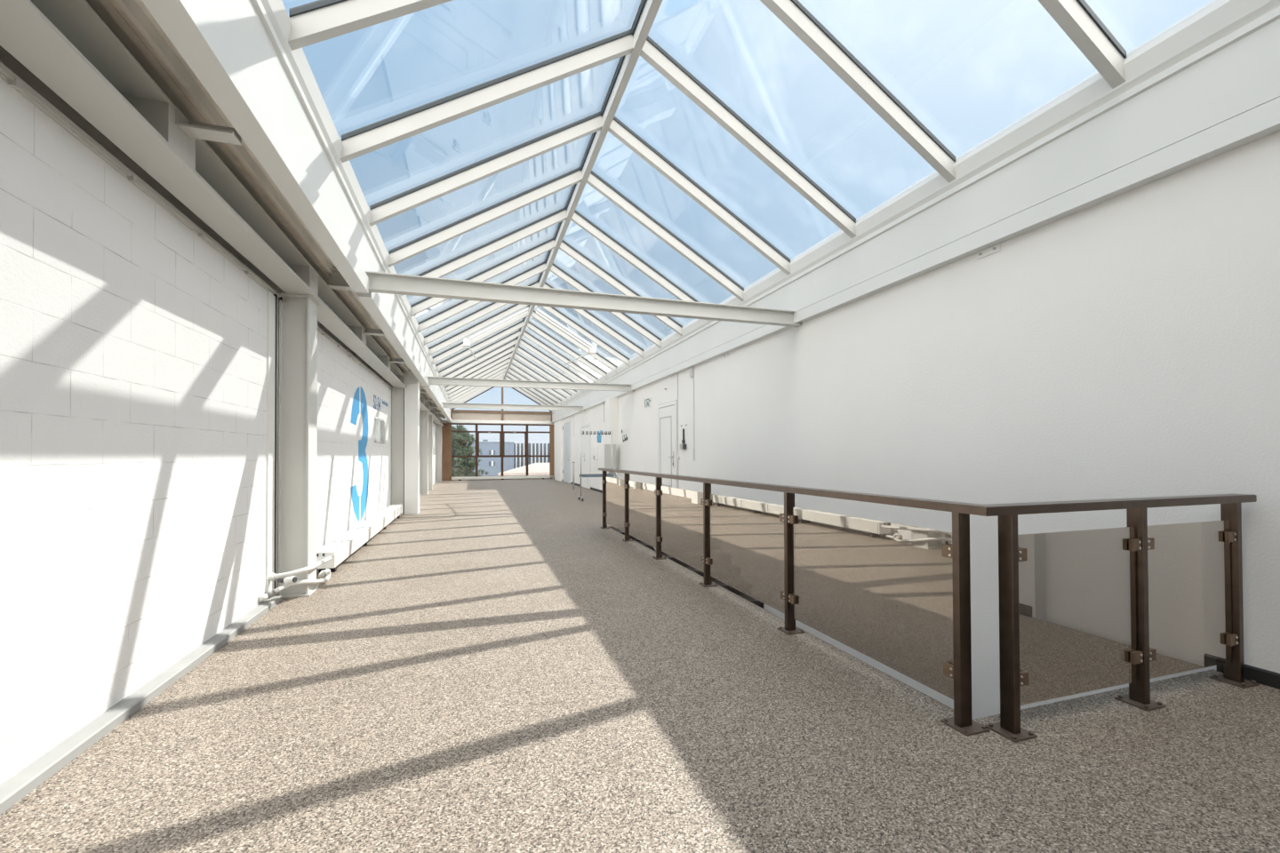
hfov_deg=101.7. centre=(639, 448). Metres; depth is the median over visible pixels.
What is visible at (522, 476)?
radiator
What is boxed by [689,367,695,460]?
conduit
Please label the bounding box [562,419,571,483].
door
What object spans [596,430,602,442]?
hanging bag
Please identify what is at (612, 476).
coat rack
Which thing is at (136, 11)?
beam
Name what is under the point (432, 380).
tie beam
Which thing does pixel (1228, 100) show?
trim
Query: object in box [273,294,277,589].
trim
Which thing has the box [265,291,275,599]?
trim
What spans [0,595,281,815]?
baseboard
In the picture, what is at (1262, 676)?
baseboard
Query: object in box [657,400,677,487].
door
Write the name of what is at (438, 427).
steel column
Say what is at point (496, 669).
floor
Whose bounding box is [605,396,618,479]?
pillar
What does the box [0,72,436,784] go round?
wall
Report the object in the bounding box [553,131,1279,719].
wall
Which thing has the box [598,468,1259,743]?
balustrade
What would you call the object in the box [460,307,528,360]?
skylight
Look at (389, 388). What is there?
trim
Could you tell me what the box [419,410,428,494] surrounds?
steel column
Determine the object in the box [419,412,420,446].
trim
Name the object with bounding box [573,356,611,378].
ceiling panel
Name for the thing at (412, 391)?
pillar
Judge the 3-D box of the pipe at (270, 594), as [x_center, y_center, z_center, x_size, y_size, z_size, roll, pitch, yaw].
[-2.709,1.075,4.237,0.204,0.132,1.085,0,-1,-10]
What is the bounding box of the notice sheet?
[621,428,628,444]
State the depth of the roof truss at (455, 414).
23.42 m
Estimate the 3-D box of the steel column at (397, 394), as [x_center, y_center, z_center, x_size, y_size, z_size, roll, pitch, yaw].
[-4.546,0.045,9.819,0.219,2.375,0.275,0,-1,-18]
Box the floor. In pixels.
[0,479,1279,852]
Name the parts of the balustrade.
post, glass panel, post, glass panel, post, glass panel, post, plate, glass panel, post, plate, glass panel, handrail, post, plate, post, plate, glass panel, post, plate, glass panel, post, plate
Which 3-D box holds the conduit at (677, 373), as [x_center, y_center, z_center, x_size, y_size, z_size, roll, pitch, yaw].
[0.693,-0.112,9.527,0.014,2.540,0.022,0,-1,-18]
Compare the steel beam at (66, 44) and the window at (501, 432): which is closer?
the steel beam at (66, 44)
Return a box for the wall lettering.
[373,394,387,411]
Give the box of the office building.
[454,440,549,476]
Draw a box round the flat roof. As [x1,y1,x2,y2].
[497,463,549,475]
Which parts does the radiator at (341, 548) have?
plate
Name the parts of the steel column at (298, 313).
cap plate, plate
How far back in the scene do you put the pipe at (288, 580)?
3.90 m
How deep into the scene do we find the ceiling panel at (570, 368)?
21.54 m
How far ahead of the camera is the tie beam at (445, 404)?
16.64 m
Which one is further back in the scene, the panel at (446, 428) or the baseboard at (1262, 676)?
the panel at (446, 428)
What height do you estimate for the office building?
9.280 m
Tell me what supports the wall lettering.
attached to the wall at (133, 351)
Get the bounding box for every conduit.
[677,373,679,488]
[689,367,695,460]
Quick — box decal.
[350,386,368,521]
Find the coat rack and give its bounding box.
[578,430,614,501]
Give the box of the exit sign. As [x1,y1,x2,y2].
[644,397,651,407]
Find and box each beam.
[0,0,444,425]
[0,45,420,410]
[85,0,445,419]
[327,267,802,327]
[420,376,634,391]
[432,402,585,411]
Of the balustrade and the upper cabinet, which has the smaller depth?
the balustrade
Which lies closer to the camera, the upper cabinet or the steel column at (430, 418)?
the upper cabinet
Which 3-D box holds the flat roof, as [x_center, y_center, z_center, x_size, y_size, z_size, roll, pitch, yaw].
[-0.171,4.657,51.892,28.670,6.100,38.750,0,-1,-18]
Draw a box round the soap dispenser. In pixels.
[592,447,598,460]
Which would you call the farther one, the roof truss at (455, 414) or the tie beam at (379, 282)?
the roof truss at (455, 414)
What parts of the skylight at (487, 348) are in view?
rail, glass pane, glass pane, glass pane, glass pane, glass pane, glass pane, glass pane, glass pane, glass pane, glass pane, glass pane, glass pane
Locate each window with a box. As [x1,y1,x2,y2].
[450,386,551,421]
[451,423,550,477]
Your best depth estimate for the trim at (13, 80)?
2.26 m
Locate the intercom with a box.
[680,424,687,449]
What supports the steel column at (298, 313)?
on the floor
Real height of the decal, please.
1.839 m
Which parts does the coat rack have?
shelf rail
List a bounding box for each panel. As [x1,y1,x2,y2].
[441,423,451,480]
[550,424,554,479]
[560,365,592,383]
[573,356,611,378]
[604,357,623,367]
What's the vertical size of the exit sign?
0.190 m
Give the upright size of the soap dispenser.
0.400 m
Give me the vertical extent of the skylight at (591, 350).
0.918 m
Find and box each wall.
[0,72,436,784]
[432,419,553,480]
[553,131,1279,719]
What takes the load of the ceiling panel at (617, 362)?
on the ceiling
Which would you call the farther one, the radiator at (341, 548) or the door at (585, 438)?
the door at (585, 438)
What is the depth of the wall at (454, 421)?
23.37 m
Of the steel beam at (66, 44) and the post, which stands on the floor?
the post
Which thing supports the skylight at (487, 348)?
attached to the ceiling
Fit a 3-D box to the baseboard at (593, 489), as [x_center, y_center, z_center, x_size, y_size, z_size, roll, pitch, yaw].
[-0.612,1.226,13.602,0.014,0.070,6.350,0,-1,-18]
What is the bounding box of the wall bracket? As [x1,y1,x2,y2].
[976,243,1000,259]
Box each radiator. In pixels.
[316,504,402,573]
[451,475,553,480]
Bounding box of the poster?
[374,416,385,444]
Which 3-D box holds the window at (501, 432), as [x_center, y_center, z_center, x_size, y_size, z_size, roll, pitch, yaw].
[-6.200,0.089,23.439,4.330,2.380,0.155,0,-1,-18]
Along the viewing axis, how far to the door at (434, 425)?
20.04 m
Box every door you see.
[432,423,435,484]
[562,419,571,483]
[580,423,590,489]
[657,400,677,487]
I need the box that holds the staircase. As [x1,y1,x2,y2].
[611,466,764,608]
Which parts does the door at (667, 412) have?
panel moulding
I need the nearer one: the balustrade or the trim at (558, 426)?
the balustrade
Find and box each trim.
[0,61,436,425]
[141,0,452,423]
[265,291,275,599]
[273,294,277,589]
[389,388,391,505]
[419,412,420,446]
[552,18,1279,423]
[554,420,562,481]
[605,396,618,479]
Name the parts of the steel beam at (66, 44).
stiffener plate, stiffener plate, bolt plate, stiffener plate, stiffener plate, stiffener plate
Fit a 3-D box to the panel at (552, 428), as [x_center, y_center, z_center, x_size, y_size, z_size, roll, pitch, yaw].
[-4.022,0.148,24.106,0.275,2.500,0.132,0,-1,-18]
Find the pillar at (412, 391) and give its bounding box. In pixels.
[403,368,420,514]
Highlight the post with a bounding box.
[571,462,575,490]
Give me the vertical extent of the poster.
0.400 m
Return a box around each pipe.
[258,568,330,601]
[268,556,332,584]
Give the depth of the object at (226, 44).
2.55 m
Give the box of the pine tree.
[451,424,487,476]
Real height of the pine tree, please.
8.995 m
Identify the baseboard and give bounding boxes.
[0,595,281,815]
[590,487,602,493]
[1216,664,1279,689]
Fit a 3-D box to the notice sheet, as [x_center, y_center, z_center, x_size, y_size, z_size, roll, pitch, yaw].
[-0.379,-0.303,12.883,0.006,0.390,0.640,0,-1,-18]
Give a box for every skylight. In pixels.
[251,0,1279,412]
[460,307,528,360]
[536,307,596,365]
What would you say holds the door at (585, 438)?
in the wall at (1127, 345)
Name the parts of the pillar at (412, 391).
casing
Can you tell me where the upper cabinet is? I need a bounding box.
[604,444,615,471]
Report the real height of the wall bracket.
0.052 m
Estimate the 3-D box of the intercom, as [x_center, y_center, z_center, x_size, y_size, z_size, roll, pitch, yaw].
[0.768,-0.204,9.232,0.050,0.437,0.310,0,-1,-18]
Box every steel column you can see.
[278,292,319,598]
[391,387,404,514]
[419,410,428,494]
[428,416,432,490]
[436,424,442,482]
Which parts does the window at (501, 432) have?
sash, sash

